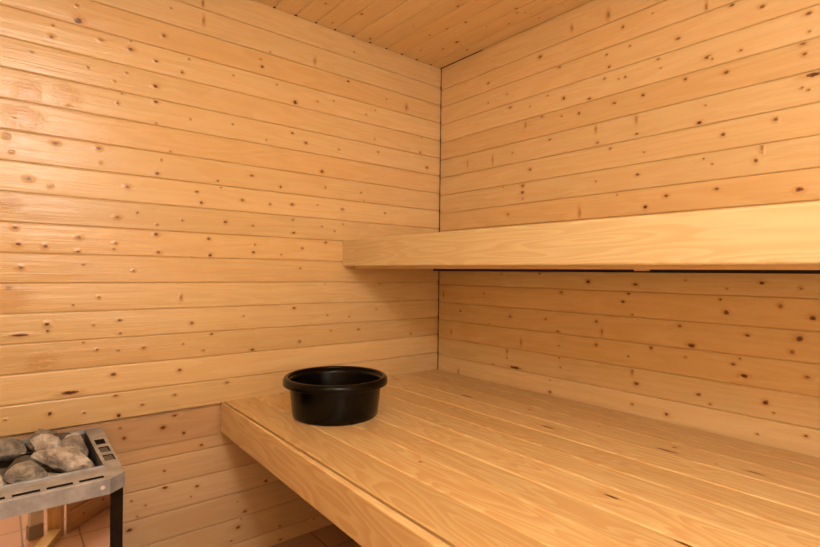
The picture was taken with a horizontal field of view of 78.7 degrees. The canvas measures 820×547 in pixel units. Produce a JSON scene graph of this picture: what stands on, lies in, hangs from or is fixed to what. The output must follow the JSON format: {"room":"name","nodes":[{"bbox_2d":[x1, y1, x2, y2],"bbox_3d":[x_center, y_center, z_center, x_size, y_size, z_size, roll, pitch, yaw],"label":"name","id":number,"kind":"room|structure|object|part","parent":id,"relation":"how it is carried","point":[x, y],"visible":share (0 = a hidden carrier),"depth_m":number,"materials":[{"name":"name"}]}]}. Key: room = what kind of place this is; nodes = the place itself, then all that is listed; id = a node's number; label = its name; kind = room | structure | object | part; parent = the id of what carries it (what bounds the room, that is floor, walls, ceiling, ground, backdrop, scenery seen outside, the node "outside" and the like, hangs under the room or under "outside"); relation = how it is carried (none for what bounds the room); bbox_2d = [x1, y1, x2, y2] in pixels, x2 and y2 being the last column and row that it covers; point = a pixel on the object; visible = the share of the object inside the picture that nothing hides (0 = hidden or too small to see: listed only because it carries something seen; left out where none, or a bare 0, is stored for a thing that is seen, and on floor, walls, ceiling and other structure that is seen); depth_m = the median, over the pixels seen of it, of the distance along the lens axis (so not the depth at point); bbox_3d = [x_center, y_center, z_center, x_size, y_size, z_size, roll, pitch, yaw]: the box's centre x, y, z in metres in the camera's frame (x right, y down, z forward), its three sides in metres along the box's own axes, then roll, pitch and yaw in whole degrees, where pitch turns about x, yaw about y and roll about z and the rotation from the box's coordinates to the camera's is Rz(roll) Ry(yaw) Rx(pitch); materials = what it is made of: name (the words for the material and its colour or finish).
{"room":"sauna","nodes":[
{"label":"sauna","id":0,"kind":"room"},
{"bbox_2d":[0,0,441,546],"bbox_3d":[-0.780,0.026,1.957,2.520,2.299,0.050,1,0,-39],"label":"wall","id":1,"kind":"structure","parent":0,"point":[183,183],"depth_m":1.91,"materials":[{"name":"brown wood"}]},
{"bbox_2d":[14,405,220,453],"bbox_3d":[-1.253,0.573,1.568,1.303,0.113,0.004,1,0,-39],"label":"trim","id":2,"kind":"structure","parent":1,"relation":"attached to","point":[156,430],"depth_m":1.84,"materials":[{"name":"brown wood"}]},
{"bbox_2d":[269,524,361,546],"bbox_3d":[0.110,1.194,0.807,2.510,0.050,2.980,1,0,-39],"label":"floor","id":3,"kind":"structure","parent":0,"point":[331,535],"depth_m":2.17,"materials":[{"name":"tile"}]},
{"bbox_2d":[0,427,124,546],"bbox_3d":[-1.096,0.836,1.345,0.520,0.634,0.500,1,0,-39],"label":"heater","id":4,"kind":"object","parent":3,"relation":"on","point":[84,507],"visible":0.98,"depth_m":1.27,"materials":[{"name":"metal"}]},
{"bbox_2d":[7,466,61,484],"bbox_3d":[-1.122,0.607,1.383,0.422,0.106,0.385,1,0,-39],"label":"filling","id":5,"kind":"object","parent":4,"relation":"in","point":[48,469],"visible":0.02,"depth_m":1.49,"materials":[{"name":"grey stone"}]},
{"bbox_2d":[0,475,6,485],"bbox_3d":[-1.071,0.536,1.283,0.058,0.058,0.085,1,0,-39],"label":"stone","id":6,"kind":"object","parent":5,"relation":"on","point":[2,481],"visible":0.66,"depth_m":1.28,"materials":[{"name":"grey stone"}]},
{"bbox_2d":[0,468,9,483],"bbox_3d":[-1.132,0.553,1.362,0.091,0.048,0.051,1,0,-23],"label":"stone","id":7,"kind":"object","parent":5,"relation":"on","point":[2,471],"visible":0.22,"depth_m":1.37,"materials":[{"name":"grey stone"}]},
{"bbox_2d":[0,437,26,460],"bbox_3d":[-1.187,0.517,1.459,0.084,0.069,0.088,1,0,7],"label":"stone","id":8,"kind":"object","parent":5,"relation":"on","point":[11,448],"visible":0.99,"depth_m":1.46,"materials":[{"name":"grey stone"}]},
{"bbox_2d":[3,461,48,483],"bbox_3d":[-1.015,0.533,1.321,0.075,0.060,0.084,1,0,17],"label":"stone","id":9,"kind":"object","parent":5,"relation":"on","point":[26,470],"visible":0.73,"depth_m":1.31,"materials":[{"name":"grey stone"}]},
{"bbox_2d":[8,455,46,469],"bbox_3d":[-1.091,0.542,1.419,0.079,0.053,0.078,1,0,18],"label":"stone","id":10,"kind":"object","parent":5,"relation":"on","point":[26,457],"visible":0.45,"depth_m":1.41,"materials":[{"name":"grey stone"}]},
{"bbox_2d":[26,428,57,451],"bbox_3d":[-1.137,0.519,1.538,0.075,0.073,0.073,1,0,-15],"label":"stone","id":11,"kind":"object","parent":5,"relation":"on","point":[39,431],"visible":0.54,"depth_m":1.53,"materials":[{"name":"grey stone"}]},
{"bbox_2d":[30,434,61,450],"bbox_3d":[-1.085,0.516,1.506,0.095,0.065,0.074,1,0,-39],"label":"stone","id":12,"kind":"object","parent":5,"relation":"on","point":[42,441],"visible":0.54,"depth_m":1.49,"materials":[{"name":"grey stone"}]},
{"bbox_2d":[31,446,94,472],"bbox_3d":[-0.995,0.538,1.437,0.161,0.083,0.082,1,0,11],"label":"stone","id":13,"kind":"object","parent":5,"relation":"on","point":[66,459],"visible":0.89,"depth_m":1.41,"materials":[{"name":"grey stone"}]},
{"bbox_2d":[57,433,83,439],"bbox_3d":[-1.105,0.526,1.586,0.124,0.041,0.046,1,0,-39],"label":"stone","id":14,"kind":"object","parent":5,"relation":"on","point":[61,436],"visible":0.16,"depth_m":1.58,"materials":[{"name":"grey stone"}]},
{"bbox_2d":[65,432,82,439],"bbox_3d":[-1.049,0.525,1.549,0.050,0.059,0.043,1,0,25],"label":"stone","id":15,"kind":"object","parent":5,"relation":"on","point":[75,433],"visible":0.15,"depth_m":1.55,"materials":[{"name":"grey stone"}]},
{"bbox_2d":[61,435,87,456],"bbox_3d":[-1.021,0.537,1.517,0.071,0.092,0.102,1,0,-39],"label":"stone","id":16,"kind":"object","parent":5,"relation":"on","point":[75,441],"visible":0.47,"depth_m":1.50,"materials":[{"name":"grey stone"}]},
{"bbox_2d":[74,464,88,470],"bbox_3d":[-0.900,0.553,1.380,0.062,0.057,0.052,1,0,7],"label":"stone","id":17,"kind":"object","parent":5,"relation":"on","point":[83,466],"visible":0.2,"depth_m":1.37,"materials":[{"name":"grey stone"}]},
{"bbox_3d":[-0.970,0.800,1.184,0.446,0.470,0.004,1,0,-39],"label":"panel","id":18,"kind":"part","parent":4,"relation":"part of","materials":[{"name":"silver metal"}]},
{"bbox_2d":[99,447,108,452],"bbox_3d":[-0.913,0.532,1.493,0.022,0.010,0.049,1,0,-39],"label":"vent slot","id":19,"kind":"object","parent":4,"relation":"attached to","point":[101,449],"depth_m":1.49,"materials":[{"name":"grey metal"}]},
{"bbox_2d":[103,455,113,460],"bbox_3d":[-0.862,0.532,1.430,0.022,0.010,0.049,1,0,-39],"label":"vent slot","id":20,"kind":"object","parent":4,"relation":"attached to","point":[105,457],"depth_m":1.43,"materials":[{"name":"grey metal"}]},
{"bbox_3d":[-0.913,0.800,1.512,0.031,0.469,0.444,1,0,-36],"label":"panel","id":21,"kind":"part","parent":4,"relation":"part of","materials":[{"name":"metal"}]},
{"bbox_2d":[254,0,590,68],"bbox_3d":[0.159,-1.110,0.807,2.408,0.028,2.899,1,0,-39],"label":"ceiling","id":22,"kind":"structure","parent":0,"point":[441,34],"depth_m":2.17,"materials":[{"name":"brown wood"}]},
{"bbox_2d":[437,0,819,457],"bbox_3d":[1.101,0.049,1.597,0.074,2.299,2.900,1,0,-39],"label":"wall","id":23,"kind":"structure","parent":0,"point":[596,109],"depth_m":1.84,"materials":[{"name":"brown wood"}]},
{"bbox_2d":[221,369,819,546],"bbox_3d":[0.590,0.580,1.184,1.227,0.118,2.898,1,0,-39],"label":"bench","id":24,"kind":"object","parent":23,"relation":"attached to","point":[445,459],"visible":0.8,"depth_m":1.31,"materials":[{"name":"brown wood"}]},
{"bbox_2d":[283,366,387,425],"bbox_3d":[-0.270,0.439,1.816,0.376,0.142,0.376,1,0,-39],"label":"plastic basin","id":25,"kind":"object","parent":24,"relation":"on","point":[323,395],"visible":1,"depth_m":1.69,"materials":[{"name":"black plastic"}]},
{"bbox_2d":[343,202,819,273],"bbox_3d":[0.841,-0.072,1.382,0.599,0.138,2.897,1,0,-39],"label":"bench","id":26,"kind":"object","parent":23,"relation":"attached to","point":[773,239],"visible":1,"depth_m":1.29,"materials":[{"name":"brown wood"}]},
{"bbox_3d":[1.057,-0.055,1.561,0.036,0.110,2.894,1,0,-39],"label":"wall rail","id":27,"kind":"part","parent":26,"relation":"part of","materials":[{"name":"black"}]}
]}

